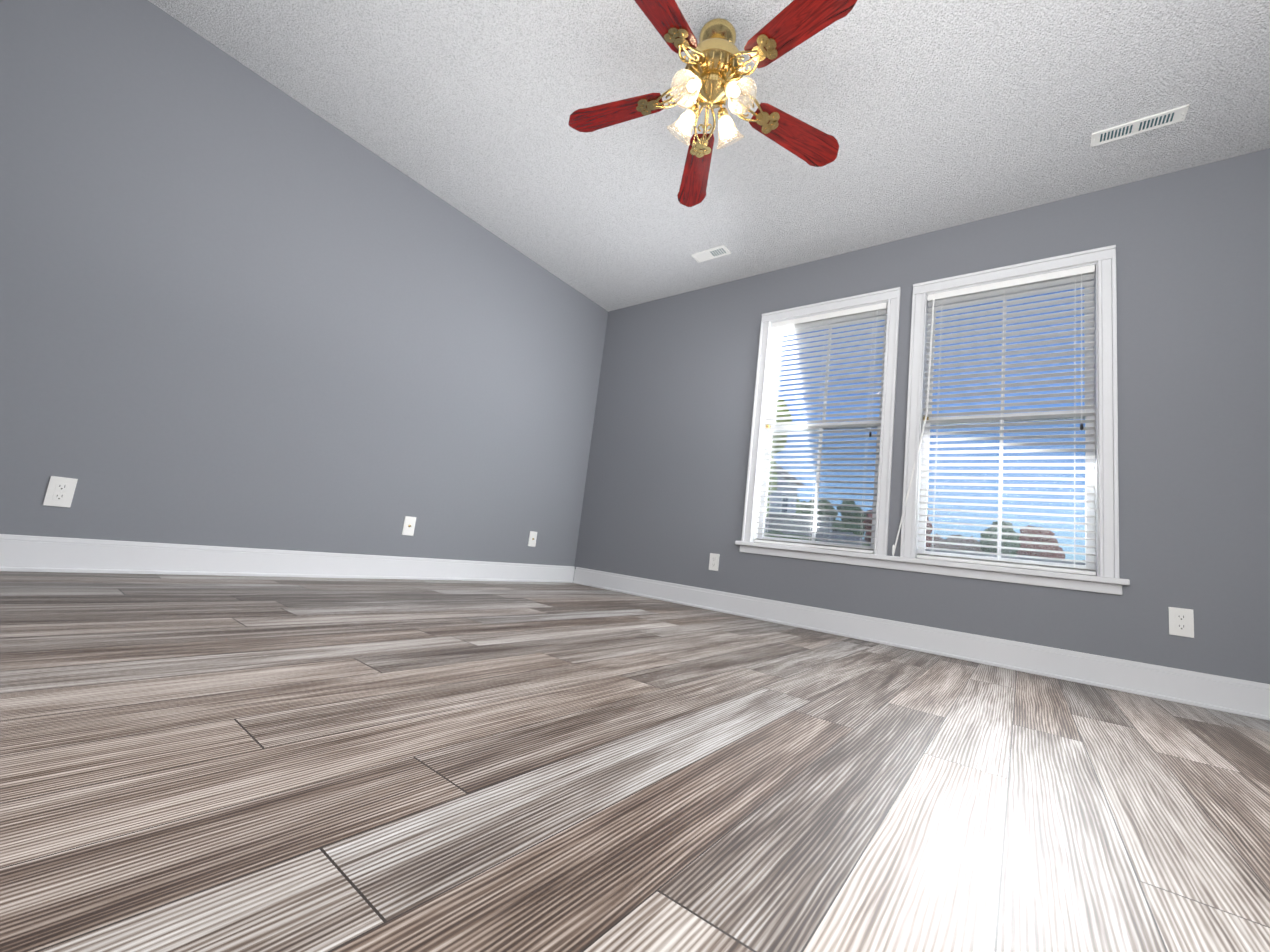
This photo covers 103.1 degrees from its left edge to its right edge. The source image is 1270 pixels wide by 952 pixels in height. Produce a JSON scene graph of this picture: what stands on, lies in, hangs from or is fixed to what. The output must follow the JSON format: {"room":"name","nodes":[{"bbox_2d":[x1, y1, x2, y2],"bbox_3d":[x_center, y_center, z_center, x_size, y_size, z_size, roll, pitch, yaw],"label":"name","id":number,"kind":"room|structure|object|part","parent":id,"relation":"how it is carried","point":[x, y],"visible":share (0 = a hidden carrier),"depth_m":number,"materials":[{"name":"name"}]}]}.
{"room":"empty room","nodes":[
{"label":"empty room","id":0,"kind":"room"},
{"bbox_2d":[0,0,607,565],"bbox_3d":[-1.560,-0.631,3.037,0.160,2.440,4.020,1,-10,38],"label":"wall","id":1,"kind":"structure","parent":0,"point":[242,306],"depth_m":2.46,"materials":[{"name":"paint"}]},
{"bbox_2d":[43,476,77,507],"bbox_3d":[-2.271,0.063,1.993,0.009,0.116,0.072,1,-10,38],"label":"electrical outlet","id":2,"kind":"object","parent":1,"relation":"attached to","point":[60,491],"visible":1,"depth_m":1.99,"materials":[{"name":"white plastic"}]},
{"bbox_2d":[0,534,574,582],"bbox_3d":[-1.624,0.503,2.825,0.026,0.135,3.700,1,-10,38],"label":"baseboard","id":3,"kind":"structure","parent":1,"relation":"attached to","point":[23,553],"depth_m":2.42,"materials":[{"name":"white wood"}]},
{"bbox_2d":[402,516,415,535],"bbox_3d":[-1.397,0.310,3.123,0.017,0.116,0.072,1,-10,38],"label":"outlet","id":4,"kind":"object","parent":1,"relation":"attached to","point":[409,525],"visible":1,"depth_m":3.12,"materials":[{"name":"white plastic"}]},
{"bbox_2d":[528,531,536,546],"bbox_3d":[-0.790,0.489,3.910,0.017,0.116,0.072,1,-10,38],"label":"outlet","id":5,"kind":"object","parent":1,"relation":"attached to","point":[532,538],"visible":1,"depth_m":3.91,"materials":[{"name":"white plastic"}]},
{"bbox_2d":[0,571,1269,951],"bbox_3d":[0.052,0.654,1.501,4.620,0.120,4.020,1,-10,38],"label":"floor","id":6,"kind":"structure","parent":0,"point":[196,763],"depth_m":0.80,"materials":[{"name":"brown wood"}]},
{"bbox_2d":[148,0,1269,311],"bbox_3d":[0.356,-1.864,1.846,4.620,0.120,4.020,1,-10,38],"label":"ceiling","id":7,"kind":"structure","parent":0,"point":[934,114],"depth_m":2.34,"materials":[{"name":"white paint"}]},
{"bbox_2d":[691,245,730,262],"bbox_3d":[0.531,-1.548,3.518,0.260,0.009,0.105,1,-10,38],"label":"ceiling vent","id":8,"kind":"object","parent":7,"relation":"in","point":[711,253],"visible":1,"depth_m":3.51,"materials":[{"name":"white metal"}]},
{"bbox_2d":[568,0,856,206],"bbox_3d":[0.279,-1.509,1.959,1.168,0.566,1.129,1,-10,38],"label":"fan","id":9,"kind":"object","parent":7,"relation":"hanging from","point":[711,74],"visible":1,"depth_m":1.97,"materials":[{"name":"red wood"}]},
{"bbox_3d":[-0.085,-1.527,2.121,0.413,0.071,0.145,4,-8,17],"label":"blade","id":10,"kind":"part","parent":9,"relation":"part of","materials":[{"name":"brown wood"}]},
{"bbox_3d":[0.072,-1.570,1.673,0.145,0.071,0.413,1,-9,35],"label":"blade","id":11,"kind":"part","parent":9,"relation":"part of","materials":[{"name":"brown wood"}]},
{"bbox_3d":[0.291,-1.444,2.402,0.145,0.071,0.413,7,-8,-1],"label":"blade","id":12,"kind":"part","parent":9,"relation":"part of","materials":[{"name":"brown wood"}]},
{"bbox_3d":[0.680,-1.434,2.128,0.413,0.071,0.145,9,-8,-18],"label":"blade","id":13,"kind":"part","parent":9,"relation":"part of","materials":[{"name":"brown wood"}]},
{"bbox_3d":[0.546,-1.512,1.677,0.145,0.071,0.413,13,-10,-36],"label":"blade","id":14,"kind":"part","parent":9,"relation":"part of","materials":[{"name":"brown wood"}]},
{"bbox_2d":[1090,104,1188,146],"bbox_3d":[2.196,-1.527,2.206,0.300,0.009,0.085,1,-10,38],"label":"ceiling vent","id":15,"kind":"object","parent":7,"relation":"in","point":[1152,122],"visible":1,"depth_m":2.20,"materials":[{"name":"white metal"}]},
{"bbox_2d":[573,148,1269,683],"bbox_3d":[1.362,-0.259,3.178,4.300,2.440,0.160,1,-10,38],"label":"wall","id":16,"kind":"structure","parent":0,"point":[665,486],"depth_m":2.48,"materials":[{"name":"paint"}]},
{"bbox_2d":[709,553,719,570],"bbox_3d":[0.549,0.597,3.499,0.072,0.116,0.009,1,-10,38],"label":"outlet","id":17,"kind":"object","parent":16,"relation":"attached to","point":[714,562],"visible":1,"depth_m":3.50,"materials":[{"name":"white plastic"}]},
{"bbox_2d":[741,287,900,554],"bbox_3d":[1.216,-0.332,3.293,0.891,1.640,0.183,1,-10,38],"label":"window","id":18,"kind":"structure","parent":16,"relation":"in","point":[891,334],"depth_m":3.26,"materials":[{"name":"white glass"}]},
{"bbox_2d":[764,334,781,540],"bbox_3d":[0.941,-0.314,3.422,0.002,1.503,0.002,1,-10,38],"label":"blind cord","id":19,"kind":"object","parent":18,"relation":"hanging from","point":[781,334],"depth_m":3.41,"materials":[{"name":"white fabric"}]},
{"bbox_2d":[809,319,825,542],"bbox_3d":[1.175,-0.310,3.241,0.002,1.503,0.002,1,-10,38],"label":"blind cord","id":20,"kind":"object","parent":18,"relation":"hanging from","point":[819,428],"depth_m":3.24,"materials":[{"name":"white fabric"}]},
{"bbox_2d":[764,428,875,545],"bbox_3d":[1.216,0.070,3.301,0.747,0.820,0.002,1,-10,38],"label":"screen","id":21,"kind":"object","parent":18,"relation":"attached to","point":[776,462],"depth_m":3.30,"materials":[{"name":"grey metal"}]},
{"bbox_3d":[1.186,-0.314,3.255,0.739,1.549,0.050,1,-10,38],"label":"window blind rails","id":22,"kind":"part","parent":18,"relation":"part of","materials":[{"name":"white plastic"}]},
{"bbox_3d":[1.232,-0.298,3.315,0.747,1.553,0.064,1,-10,38],"label":"window sash","id":23,"kind":"part","parent":18,"relation":"part of","materials":[{"name":"white plastic"}]},
{"bbox_2d":[860,312,873,549],"bbox_3d":[1.409,-0.307,3.060,0.002,1.503,0.002,1,-10,38],"label":"blind cord","id":24,"kind":"object","parent":18,"relation":"hanging from","point":[873,312],"depth_m":3.05,"materials":[{"name":"white fabric"}]},
{"bbox_2d":[868,308,877,431],"bbox_3d":[1.464,-0.657,3.086,0.002,0.793,0.002,1,-10,38],"label":"blind cord","id":25,"kind":"object","parent":18,"relation":"hanging from","point":[877,308],"depth_m":3.09,"materials":[{"name":"white fabric"}]},
{"bbox_2d":[572,567,1269,720],"bbox_3d":[1.169,0.858,2.950,4.248,0.135,0.026,1,-10,38],"label":"baseboard","id":26,"kind":"structure","parent":16,"relation":"attached to","point":[1227,694],"depth_m":2.51,"materials":[{"name":"white wood"}]},
{"bbox_2d":[735,541,1129,594],"bbox_3d":[1.458,0.490,2.842,1.904,0.072,0.120,1,-10,38],"label":"window sill","id":27,"kind":"structure","parent":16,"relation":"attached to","point":[1099,584],"depth_m":2.64,"materials":[{"name":"white wood"}]},
{"bbox_2d":[900,245,1119,577],"bbox_3d":[1.972,-0.321,2.708,0.885,1.640,0.183,1,-10,38],"label":"window","id":28,"kind":"structure","parent":16,"relation":"in","point":[1104,258],"depth_m":2.64,"materials":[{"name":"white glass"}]},
{"bbox_2d":[892,299,934,555],"bbox_3d":[1.595,-0.295,2.885,0.157,1.513,0.016,2,-9,32],"label":"blind wand","id":29,"kind":"object","parent":28,"relation":"hanging from","point":[893,549],"visible":1,"depth_m":2.85,"materials":[{"name":"white plastic"}]},
{"bbox_2d":[932,304,942,541],"bbox_3d":[1.699,-0.302,2.835,0.002,1.503,0.002,1,-10,38],"label":"blind cord","id":30,"kind":"object","parent":28,"relation":"hanging from","point":[941,304],"depth_m":2.84,"materials":[{"name":"white fabric"}]},
{"bbox_2d":[998,294,1004,562],"bbox_3d":[1.931,-0.299,2.656,0.002,1.503,0.002,1,-10,38],"label":"blind cord","id":31,"kind":"object","parent":28,"relation":"hanging from","point":[1001,409],"depth_m":2.65,"materials":[{"name":"white fabric"}]},
{"bbox_2d":[926,418,1084,564],"bbox_3d":[1.972,0.082,2.716,0.741,0.820,0.002,1,-10,38],"label":"screen","id":32,"kind":"object","parent":28,"relation":"attached to","point":[1020,538],"depth_m":2.69,"materials":[{"name":"grey metal"}]},
{"bbox_3d":[1.943,-0.302,2.671,0.733,1.549,0.050,1,-10,38],"label":"window blind rails","id":33,"kind":"part","parent":28,"relation":"part of","materials":[{"name":"white plastic"}]},
{"bbox_3d":[1.989,-0.287,2.731,0.741,1.553,0.064,1,-10,38],"label":"window sash","id":34,"kind":"part","parent":28,"relation":"part of","materials":[{"name":"white plastic"}]},
{"bbox_2d":[1081,272,1081,422],"bbox_3d":[2.219,-0.646,2.503,0.002,0.793,0.002,1,-10,38],"label":"blind cord","id":35,"kind":"object","parent":28,"relation":"hanging from","point":[1081,272],"depth_m":2.50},
{"bbox_2d":[1168,607,1193,637],"bbox_3d":[2.314,0.619,2.135,0.072,0.116,0.009,1,-10,38],"label":"outlet","id":36,"kind":"object","parent":16,"relation":"attached to","point":[1181,621],"visible":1,"depth_m":2.13,"materials":[{"name":"white plastic"}]},
{"label":"outside","id":37,"kind":"structure","parent":0,"visible":0},
{"bbox_3d":[29.252,11.229,51.181,170.000,0.200,180.000,1,-10,38],"label":"ground","id":38,"kind":"structure","parent":37,"visible":0},
{"bbox_2d":[766,400,791,514],"bbox_3d":[1.778,0.255,8.494,1.310,3.364,1.491,1,-10,38],"label":"tree","id":39,"kind":"object","parent":38,"relation":"on","point":[781,436],"depth_m":8.48,"materials":[{"name":"green plant"}]},
{"bbox_2d":[769,466,803,512],"bbox_3d":[5.522,1.663,35.664,10.000,8.800,8.300,1,-10,38],"label":"house","id":40,"kind":"structure","parent":38,"relation":"on","point":[779,494],"depth_m":33.93,"materials":[{"name":"grey"}]},
{"bbox_2d":[764,530,815,540],"bbox_3d":[1.435,1.075,4.901,1.023,1.083,1.160,1,-10,38],"label":"shrub","id":41,"kind":"object","parent":38,"relation":"on","point":[776,531],"depth_m":4.94,"materials":[{"name":"green plant"}]},
{"bbox_2d":[764,514,832,541],"bbox_3d":[-0.255,1.400,11.749,9.300,1.500,0.240,1,-10,38],"label":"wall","id":42,"kind":"structure","parent":38,"relation":"on","point":[797,527],"depth_m":9.21,"materials":[{"name":"grey"}]},
{"bbox_2d":[796,496,801,513],"bbox_3d":[16.956,5.780,60.595,5.795,10.137,6.161,1,-10,38],"label":"tree","id":43,"kind":"object","parent":38,"relation":"on","point":[798,505],"depth_m":59.49,"materials":[{"name":"green plant"}]},
{"bbox_2d":[801,500,837,518],"bbox_3d":[22.103,7.200,62.679,5.200,9.128,5.762,1,-10,38],"label":"tree","id":44,"kind":"object","parent":38,"relation":"on","point":[822,512],"depth_m":61.31,"materials":[{"name":"green plant"}]},
{"bbox_2d":[832,531,866,541],"bbox_3d":[19.897,7.814,51.575,9.800,4.400,7.800,1,-10,38],"label":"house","id":45,"kind":"structure","parent":38,"relation":"on","point":[849,537],"depth_m":49.68,"materials":[{"name":"grey"}]},
{"bbox_2d":[832,501,866,537],"bbox_3d":[23.706,6.840,57.009,4.384,8.691,3.634,1,-10,38],"label":"tree","id":46,"kind":"object","parent":38,"relation":"on","point":[848,520],"depth_m":56.30,"materials":[{"name":"green plant"}]},
{"bbox_2d":[863,510,872,541],"bbox_3d":[29.457,7.295,61.117,4.385,10.268,4.266,1,-10,38],"label":"tree","id":47,"kind":"object","parent":38,"relation":"on","point":[868,527],"depth_m":60.68,"materials":[{"name":"green plant"}]},
{"bbox_2d":[926,517,931,546],"bbox_3d":[33.849,8.270,61.701,4.510,9.553,3.525,1,-10,38],"label":"tree","id":48,"kind":"object","parent":38,"relation":"on","point":[929,531],"depth_m":60.57,"materials":[{"name":"green plant"}]},
{"bbox_2d":[931,534,961,549],"bbox_3d":[40.484,11.162,67.495,6.200,7.002,5.891,1,-10,38],"label":"tree","id":49,"kind":"object","parent":38,"relation":"on","point":[943,545],"depth_m":66.06,"materials":[{"name":"green plant"}]},
{"bbox_2d":[831,539,1084,564],"bbox_3d":[11.845,6.617,44.922,90.000,3.050,0.500,1,-10,38],"label":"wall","id":50,"kind":"structure","parent":38,"relation":"on","point":[1010,557],"depth_m":35.10,"materials":[{"name":"grey"}]},
{"bbox_2d":[946,535,984,551],"bbox_3d":[47.151,12.257,72.100,5.345,7.673,5.315,1,-10,38],"label":"tree","id":51,"kind":"object","parent":38,"relation":"on","point":[962,546],"depth_m":71.14,"materials":[{"name":"green plant"}]},
{"bbox_2d":[979,521,1019,554],"bbox_3d":[49.614,10.943,68.674,4.744,9.920,6.620,1,-10,38],"label":"tree","id":52,"kind":"object","parent":38,"relation":"on","point":[995,542],"depth_m":67.57,"materials":[{"name":"green plant"}]},
{"bbox_2d":[1016,525,1064,558],"bbox_3d":[57.993,12.418,73.564,7.262,10.326,5.990,1,-10,38],"label":"tree","id":53,"kind":"object","parent":38,"relation":"on","point":[1040,546],"depth_m":71.69,"materials":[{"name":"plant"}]}
]}

